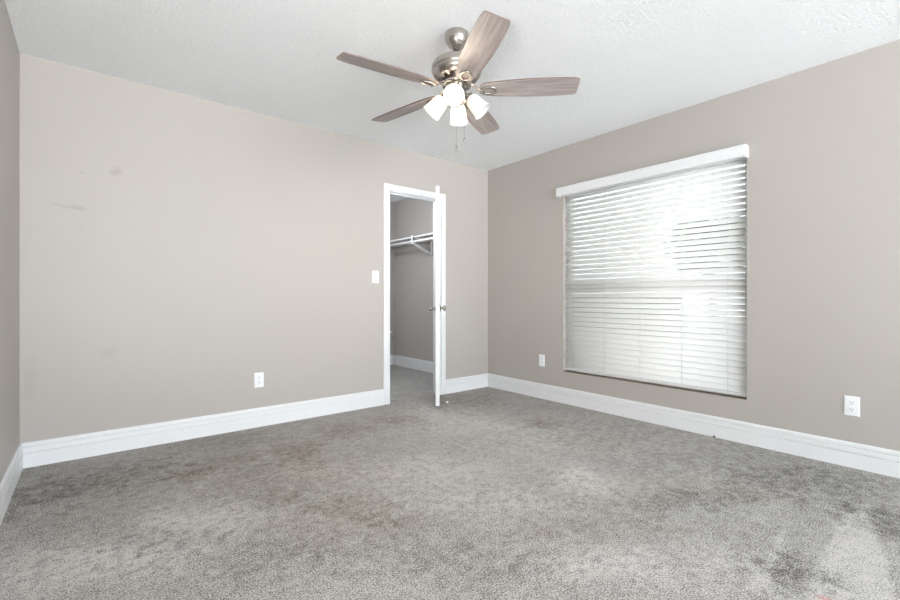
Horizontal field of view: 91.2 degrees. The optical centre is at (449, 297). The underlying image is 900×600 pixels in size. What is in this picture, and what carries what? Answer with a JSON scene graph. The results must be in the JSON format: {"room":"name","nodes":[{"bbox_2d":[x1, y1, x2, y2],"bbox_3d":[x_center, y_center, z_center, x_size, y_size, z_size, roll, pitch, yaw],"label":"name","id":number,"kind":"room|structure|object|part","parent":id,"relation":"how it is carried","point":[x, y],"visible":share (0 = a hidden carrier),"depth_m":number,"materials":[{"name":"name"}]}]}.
{"room":"empty bedroom","nodes":[
{"label":"empty bedroom","id":0,"kind":"room"},
{"bbox_2d":[0,0,19,482],"bbox_3d":[-0.134,-0.220,-0.425,0.100,2.440,7.910,0,0,-39],"label":"wall","id":1,"kind":"structure","parent":0,"point":[9,51],"depth_m":2.24,"materials":[{"name":"beige paint"}]},
{"bbox_2d":[0,443,22,525],"bbox_3d":[-0.054,0.926,-0.431,0.016,0.147,7.800,0,0,-39],"label":"baseboard","id":2,"kind":"structure","parent":1,"relation":"attached to","point":[9,481],"depth_m":2.20,"materials":[{"name":"white paint"}]},
{"bbox_2d":[20,53,487,442],"bbox_3d":[-1.082,-0.220,3.834,3.812,2.440,0.110,0,0,-39],"label":"wall","id":3,"kind":"structure","parent":0,"point":[177,249],"depth_m":3.15,"materials":[{"name":"beige paint"}]},
{"bbox_2d":[21,389,383,468],"bbox_3d":[-1.569,0.926,3.355,2.452,0.147,0.016,0,0,-39],"label":"baseboard","id":4,"kind":"structure","parent":3,"relation":"attached to","point":[61,449],"depth_m":3.10,"materials":[{"name":"white paint"}]},
{"bbox_2d":[254,372,263,387],"bbox_3d":[-1.484,0.638,3.429,0.070,0.115,0.009,0,0,-39],"label":"wall outlet","id":5,"kind":"object","parent":3,"relation":"attached to","point":[258,377],"visible":1,"depth_m":3.43,"materials":[{"name":"white plastic"}]},
{"bbox_2d":[372,271,378,282],"bbox_3d":[-0.686,-0.195,4.079,0.070,0.115,0.010,0,0,-39],"label":"light switch","id":6,"kind":"object","parent":3,"relation":"attached to","point":[375,274],"visible":1,"depth_m":4.08,"materials":[{"name":"white plastic"}]},
{"bbox_2d":[383,183,389,404],"bbox_3d":[-0.596,-0.039,4.149,0.060,2.078,0.016,0,0,-39],"label":"trim","id":7,"kind":"structure","parent":3,"relation":"attached to","point":[386,187],"depth_m":4.14,"materials":[{"name":"white paint"}]},
{"bbox_2d":[390,191,440,394],"bbox_3d":[-0.372,-0.009,4.412,0.620,2.018,0.110,0,0,-39],"label":"door frame","id":8,"kind":"structure","parent":3,"relation":"attached to","point":[433,200],"depth_m":4.63,"materials":[{"name":"white paint"}]},
{"bbox_2d":[390,184,441,199],"bbox_3d":[-0.333,-1.048,4.364,0.620,0.060,0.016,0,0,-39],"label":"trim","id":9,"kind":"structure","parent":3,"relation":"attached to","point":[396,188],"depth_m":4.33,"materials":[{"name":"white paint"}]},
{"bbox_2d":[429,186,447,405],"bbox_3d":[-0.106,-0.018,4.263,0.174,1.984,0.604,0,0,-1],"label":"door","id":10,"kind":"structure","parent":3,"relation":"in","point":[437,308],"depth_m":3.97,"materials":[{"name":"white paint"}]},
{"bbox_3d":[-0.137,-0.460,4.260,0.004,0.800,0.390,0,0,-1],"label":"moulding","id":11,"kind":"part","parent":10,"relation":"part of","materials":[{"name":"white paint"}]},
{"bbox_3d":[-0.137,0.450,4.260,0.004,0.660,0.390,0,0,-1],"label":"moulding","id":12,"kind":"part","parent":10,"relation":"part of","materials":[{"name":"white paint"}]},
{"bbox_2d":[441,194,445,394],"bbox_3d":[-0.069,-0.039,4.579,0.060,2.078,0.016,0,0,-39],"label":"trim","id":13,"kind":"structure","parent":3,"relation":"attached to","point":[443,200],"depth_m":4.57,"materials":[{"name":"white paint"}]},
{"bbox_2d":[446,373,487,393],"bbox_3d":[0.194,0.926,4.793,0.620,0.147,0.016,0,0,-39],"label":"baseboard","id":14,"kind":"structure","parent":3,"relation":"attached to","point":[460,384],"depth_m":4.77,"materials":[{"name":"white paint"}]},
{"bbox_2d":[390,201,393,354],"bbox_3d":[-1.578,-0.220,6.081,2.040,2.440,0.100,0,0,-39],"label":"wall","id":15,"kind":"structure","parent":0,"point":[391,203],"depth_m":6.60,"materials":[{"name":"beige paint"}]},
{"bbox_2d":[390,355,393,364],"bbox_3d":[-1.580,0.926,6.004,1.940,0.147,0.016,0,0,-39],"label":"baseboard","id":16,"kind":"structure","parent":15,"relation":"attached to","point":[391,356],"depth_m":6.58,"materials":[{"name":"white paint"}]},
{"bbox_2d":[394,198,432,361],"bbox_3d":[-0.179,-0.220,5.900,0.100,2.440,1.950,0,0,-39],"label":"wall","id":17,"kind":"structure","parent":0,"point":[413,267],"depth_m":6.25,"materials":[{"name":"beige paint"}]},
{"bbox_2d":[390,233,432,255],"bbox_3d":[-0.351,-0.682,5.759,0.345,0.244,1.950,0,0,-39],"label":"closet shelf","id":18,"kind":"object","parent":17,"relation":"attached to","point":[428,235],"visible":0.25,"depth_m":5.83,"materials":[{"name":"white wood"}]},
{"bbox_2d":[390,237,432,246],"bbox_3d":[-0.466,-0.726,5.668,0.031,0.031,1.943,0,0,-39],"label":"closet rod","id":19,"kind":"object","parent":18,"relation":"attached to","point":[430,238],"visible":0.32,"depth_m":5.68,"materials":[{"name":"white metal"}]},
{"bbox_2d":[394,355,432,372],"bbox_3d":[-0.224,0.926,5.863,0.016,0.147,1.950,0,0,-39],"label":"baseboard","id":20,"kind":"structure","parent":17,"relation":"attached to","point":[417,364],"depth_m":6.21,"materials":[{"name":"white paint"}]},
{"bbox_2d":[0,365,899,599],"bbox_3d":[0.754,1.040,1.621,4.062,0.080,9.960,0,0,-39],"label":"floor","id":21,"kind":"structure","parent":0,"point":[485,493],"depth_m":2.06,"materials":[{"name":"grey carpet"}]},
{"bbox_2d":[5,0,899,201],"bbox_3d":[0.754,-1.490,1.621,4.062,0.100,9.960,0,0,-39],"label":"ceiling","id":22,"kind":"structure","parent":0,"point":[634,61],"depth_m":2.57,"materials":[{"name":"white paint"}]},
{"bbox_2d":[336,11,579,151],"bbox_3d":[0.074,-1.111,2.390,1.229,0.658,1.260,0,0,0],"label":"ceiling fan","id":23,"kind":"object","parent":22,"relation":"hanging from","point":[456,70],"visible":1,"depth_m":2.33,"materials":[{"name":"brown wood"}]},
{"bbox_3d":[-0.291,-1.132,2.198,0.528,0.006,0.141,0,13,-32],"label":"blade","id":24,"kind":"part","parent":23,"relation":"part of","materials":[{"name":"beige wood"}]},
{"bbox_3d":[-0.258,-1.132,2.651,0.528,0.006,0.141,0,12,40],"label":"blade","id":25,"kind":"part","parent":23,"relation":"part of","materials":[{"name":"brown wood"}]},
{"bbox_3d":[-0.084,-1.140,2.327,0.166,0.056,0.067,0,0,-32],"label":"blade arm","id":26,"kind":"part","parent":23,"relation":"part of","materials":[{"name":"silver metal"}]},
{"bbox_3d":[-0.072,-1.140,2.493,0.166,0.056,0.067,0,0,40],"label":"blade arm","id":27,"kind":"part","parent":23,"relation":"part of","materials":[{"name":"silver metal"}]},
{"bbox_3d":[-0.081,-1.038,2.416,0.129,0.130,0.108,0,0,0],"label":"lamp shade","id":28,"kind":"part","parent":23,"relation":"part of","materials":[{"name":"white glass"}]},
{"bbox_3d":[0.020,-1.049,2.276,0.108,0.126,0.131,0,0,0],"label":"lamp shade","id":29,"kind":"part","parent":23,"relation":"part of","materials":[{"name":"white glass"}]},
{"bbox_3d":[0.023,-1.061,2.289,0.054,0.072,0.084,0,0,0],"label":"bulb","id":30,"kind":"part","parent":23,"relation":"part of","materials":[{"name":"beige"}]},
{"bbox_3d":[0.035,-0.942,2.361,0.003,0.239,0.002,0,0,0],"label":"pull chain","id":31,"kind":"part","parent":23,"relation":"part of","materials":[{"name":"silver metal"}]},
{"bbox_3d":[0.051,-1.038,2.519,0.108,0.130,0.129,0,0,0],"label":"lamp shade","id":32,"kind":"part","parent":23,"relation":"part of","materials":[{"name":"white glass"}]},
{"bbox_3d":[0.070,-1.140,2.264,0.067,0.056,0.166,0,0,-14],"label":"blade arm","id":33,"kind":"part","parent":23,"relation":"part of","materials":[{"name":"silver metal"}]},
{"bbox_3d":[0.154,-1.038,2.387,0.129,0.130,0.108,0,0,0],"label":"lamp shade","id":34,"kind":"part","parent":23,"relation":"part of","materials":[{"name":"white glass"}]},
{"bbox_3d":[0.182,-1.132,2.759,0.141,0.006,0.528,-13,-5,22],"label":"blade","id":35,"kind":"part","parent":23,"relation":"part of","materials":[{"name":"beige wood"}]},
{"bbox_3d":[0.129,-1.132,2.027,0.141,0.006,0.528,13,-3,-13],"label":"blade","id":36,"kind":"part","parent":23,"relation":"part of","materials":[{"name":"brown wood"}]},
{"bbox_3d":[0.178,-1.140,2.391,0.166,0.056,0.067,0,0,4],"label":"blade arm","id":37,"kind":"part","parent":23,"relation":"part of","materials":[{"name":"silver metal"}]},
{"bbox_3d":[0.421,-1.132,2.373,0.528,0.006,0.141,0,-12,4],"label":"blade","id":38,"kind":"part","parent":23,"relation":"part of","materials":[{"name":"beige wood"}]},
{"bbox_2d":[488,39,899,450],"bbox_3d":[2.906,-0.220,2.054,0.120,2.440,7.910,0,0,-39],"label":"wall","id":39,"kind":"structure","parent":0,"point":[823,140],"depth_m":2.84,"materials":[{"name":"beige paint"}]},
{"bbox_2d":[539,354,544,366],"bbox_3d":[0.913,0.623,4.395,0.009,0.115,0.070,0,0,-39],"label":"wall outlet","id":40,"kind":"object","parent":39,"relation":"attached to","point":[541,357],"visible":1,"depth_m":4.38,"materials":[{"name":"white plastic"}]},
{"bbox_2d":[563,163,746,399],"bbox_3d":[1.605,-0.145,3.651,0.118,1.690,1.514,0,0,-39],"label":"window","id":41,"kind":"structure","parent":39,"relation":"in","point":[570,371],"depth_m":3.54,"materials":[{"name":"white plastic"}]},
{"bbox_2d":[556,144,748,395],"bbox_3d":[1.548,-0.180,3.619,0.126,1.721,1.561,0,0,-39],"label":"window blind","id":42,"kind":"object","parent":41,"relation":"attached to","point":[709,364],"visible":0.9,"depth_m":3.49,"materials":[{"name":"white paint"}]},
{"bbox_3d":[1.584,0.671,3.634,0.052,0.018,1.496,0,0,-39],"label":"rail","id":43,"kind":"part","parent":42,"relation":"part of","materials":[{"name":"white plastic"}]},
{"bbox_3d":[1.585,0.698,3.635,0.068,0.004,1.514,0,0,-39],"label":"sill","id":44,"kind":"part","parent":41,"relation":"part of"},
{"bbox_3d":[1.627,-0.095,3.669,0.050,0.080,1.450,0,0,-39],"label":"meeting rail","id":45,"kind":"part","parent":41,"relation":"part of","materials":[{"name":"white plastic"}]},
{"bbox_3d":[1.631,-0.546,3.672,0.004,0.823,1.450,0,0,-39],"label":"pane","id":46,"kind":"part","parent":41,"relation":"part of","materials":[{"name":"grey glass"}]},
{"bbox_3d":[1.631,0.306,3.672,0.004,0.723,1.450,0,0,-39],"label":"pane","id":47,"kind":"part","parent":41,"relation":"part of","materials":[{"name":"grey glass"}]},
{"bbox_2d":[488,373,899,478],"bbox_3d":[2.888,0.926,1.968,0.016,0.147,7.800,0,0,-39],"label":"baseboard","id":48,"kind":"structure","parent":39,"relation":"attached to","point":[878,460],"depth_m":3.11,"materials":[{"name":"white paint"}]},
{"bbox_2d":[844,395,859,416],"bbox_3d":[2.373,0.638,2.605,0.009,0.115,0.070,0,0,-39],"label":"wall outlet","id":49,"kind":"object","parent":39,"relation":"attached to","point":[851,403],"visible":1,"depth_m":2.60,"materials":[{"name":"white plastic"}]},
{"bbox_2d":[848,407,855,411],"bbox_3d":[2.371,0.657,2.603,0.003,0.027,0.034,0,0,-39],"label":"receptacle","id":50,"kind":"object","parent":49,"relation":"attached to","point":[850,409],"depth_m":2.60,"materials":[{"name":"white plastic"}]},
{"bbox_2d":[848,400,855,404],"bbox_3d":[2.371,0.619,2.603,0.003,0.027,0.034,0,0,-39],"label":"receptacle","id":51,"kind":"object","parent":49,"relation":"attached to","point":[850,402],"depth_m":2.60,"materials":[{"name":"white plastic"}]}
]}

